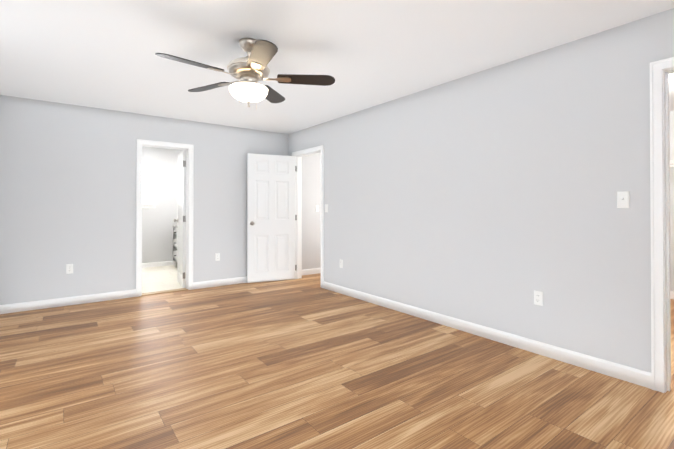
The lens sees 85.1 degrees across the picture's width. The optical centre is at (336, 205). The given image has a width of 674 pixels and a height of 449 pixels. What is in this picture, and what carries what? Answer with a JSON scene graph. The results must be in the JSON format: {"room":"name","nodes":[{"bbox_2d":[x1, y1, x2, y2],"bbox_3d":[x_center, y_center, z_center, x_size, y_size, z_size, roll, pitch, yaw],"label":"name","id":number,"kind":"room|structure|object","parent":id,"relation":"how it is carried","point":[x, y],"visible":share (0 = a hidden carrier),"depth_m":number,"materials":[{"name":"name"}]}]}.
{"room":"empty bedroom","nodes":[
{"label":"empty bedroom","id":0,"kind":"room"},
{"bbox_2d":[0,95,320,304],"bbox_3d":[-1.432,-0.003,5.890,6.140,2.440,0.120,0,0,-37],"label":"wall","id":1,"kind":"structure","parent":0,"point":[67,183],"depth_m":4.64,"materials":[{"name":"grey paint"}]},
{"bbox_2d":[66,264,72,273],"bbox_3d":[-3.243,0.767,4.450,0.070,0.115,0.009,0,0,-37],"label":"electrical outlet","id":2,"kind":"object","parent":1,"relation":"attached to","point":[69,268],"visible":1,"depth_m":4.45,"materials":[{"name":"plastic"}]},
{"bbox_2d":[141,288,187,295],"bbox_3d":[-2.417,1.208,5.145,0.600,0.009,0.140,0,0,-37],"label":"trim","id":3,"kind":"structure","parent":1,"relation":"attached to","point":[164,291],"depth_m":5.14,"materials":[{"name":"brown wood"}]},
{"bbox_2d":[136,139,193,296],"bbox_3d":[-2.417,0.165,5.153,0.730,2.095,0.166,0,0,-37],"label":"door frame","id":4,"kind":"structure","parent":1,"relation":"attached to","point":[189,148],"depth_m":5.18,"materials":[{"name":"white wood"}]},
{"bbox_2d":[173,150,185,287],"bbox_3d":[-2.385,0.196,5.627,0.171,2.015,0.604,0,0,-31],"label":"bathroom door","id":5,"kind":"structure","parent":1,"relation":"in","point":[181,254],"depth_m":5.50,"materials":[{"name":"white wood"}]},
{"bbox_2d":[215,253,219,260],"bbox_3d":[-1.799,0.775,5.529,0.070,0.115,0.009,0,0,-37],"label":"electrical outlet","id":6,"kind":"object","parent":1,"relation":"attached to","point":[217,256],"visible":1,"depth_m":5.53,"materials":[{"name":"plastic"}]},
{"bbox_2d":[247,153,294,282],"bbox_3d":[-1.044,0.197,5.903,0.784,2.025,0.171,0,0,-25],"label":"hall door","id":7,"kind":"structure","parent":1,"relation":"in","point":[270,217],"depth_m":5.88,"materials":[{"name":"white wood"}]},
{"bbox_2d":[142,146,182,262],"bbox_3d":[-3.841,0.007,7.255,2.315,2.440,0.120,0,0,-37],"label":"wall","id":8,"kind":"structure","parent":0,"point":[158,222],"depth_m":7.41,"materials":[{"name":"grey paint"}]},
{"bbox_2d":[142,161,156,207],"bbox_3d":[-3.957,-0.417,7.141,0.810,0.935,0.170,0,0,-37],"label":"bathroom window","id":9,"kind":"structure","parent":8,"relation":"in","point":[148,184],"depth_m":7.31,"materials":[{"name":"white"}]},
{"bbox_2d":[142,265,182,292],"bbox_3d":[-3.079,1.216,6.227,2.175,0.008,2.526,0,0,-37],"label":"bathroom tile floor","id":10,"kind":"structure","parent":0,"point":[159,278],"depth_m":6.01,"materials":[{"name":"beige tile"}]},
{"bbox_2d":[172,225,177,266],"bbox_3d":[-2.938,0.730,7.289,0.552,0.977,0.584,0,0,-37],"label":"bathroom vanity","id":11,"kind":"object","parent":10,"relation":"on","point":[175,230],"visible":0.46,"depth_m":7.24,"materials":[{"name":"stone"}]},
{"bbox_2d":[0,273,673,448],"bbox_3d":[0.309,1.257,4.388,7.900,0.100,10.430,0,0,-37],"label":"floor","id":12,"kind":"structure","parent":0,"point":[306,362],"depth_m":2.46,"materials":[{"name":"brown wood"}]},
{"bbox_2d":[0,0,673,133],"bbox_3d":[0.309,-1.293,4.405,7.900,0.120,10.430,0,0,-37],"label":"ceiling","id":13,"kind":"structure","parent":0,"point":[365,54],"depth_m":2.87,"materials":[{"name":"white paint"}]},
{"bbox_2d":[155,38,334,109],"bbox_3d":[-0.694,-0.995,2.753,1.233,0.500,1.257,0,0,-37],"label":"ceiling fan","id":14,"kind":"object","parent":13,"relation":"hanging from","point":[250,70],"visible":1,"depth_m":2.72,"materials":[{"name":"silver metal"}]},
{"bbox_2d":[669,74,673,80],"bbox_3d":[3.127,-1.198,3.358,0.292,0.085,0.292,0,0,-37],"label":"closet ceiling light","id":15,"kind":"object","parent":13,"relation":"attached to","point":[671,77],"visible":0.21,"depth_m":3.35,"materials":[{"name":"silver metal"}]},
{"bbox_2d":[288,8,673,372],"bbox_3d":[1.317,-0.019,3.492,0.120,2.440,7.014,0,0,-37],"label":"wall","id":16,"kind":"structure","parent":0,"point":[487,197],"depth_m":3.11,"materials":[{"name":"grey paint"}]},
{"bbox_2d":[292,145,323,287],"bbox_3d":[-0.418,0.164,5.812,0.166,2.105,0.910,0,0,-37],"label":"door frame","id":17,"kind":"structure","parent":16,"relation":"attached to","point":[298,155],"depth_m":6.10,"materials":[{"name":"white wood"}]},
{"bbox_2d":[0,261,673,388],"bbox_3d":[0.309,1.157,4.388,6.900,0.100,9.430,0,0,-37],"label":"baseboard","id":18,"kind":"structure","parent":16,"relation":"attached to","point":[620,371],"depth_m":3.75,"materials":[{"name":"white wood"}]},
{"bbox_2d":[534,290,542,305],"bbox_3d":[1.626,0.747,2.966,0.009,0.115,0.070,0,0,-37],"label":"electrical outlet","id":19,"kind":"object","parent":16,"relation":"attached to","point":[538,297],"visible":1,"depth_m":2.96,"materials":[{"name":"plastic"}]},
{"bbox_2d":[617,191,629,207],"bbox_3d":[1.958,-0.041,2.514,0.023,0.115,0.070,0,0,-37],"label":"light switch","id":20,"kind":"object","parent":16,"relation":"attached to","point":[623,199],"visible":1,"depth_m":2.52,"materials":[{"name":"plastic"}]},
{"bbox_2d":[650,57,673,392],"bbox_3d":[2.379,0.128,2.071,0.166,2.125,0.910,0,0,-37],"label":"door frame","id":21,"kind":"structure","parent":16,"relation":"attached to","point":[661,70],"depth_m":2.37,"materials":[{"name":"white wood"}]},
{"bbox_2d":[669,111,673,290],"bbox_3d":[4.836,-0.015,4.204,0.120,2.440,3.940,0,0,-37],"label":"wall","id":22,"kind":"structure","parent":0,"point":[671,126],"depth_m":4.76,"materials":[{"name":"grey paint"}]}
]}

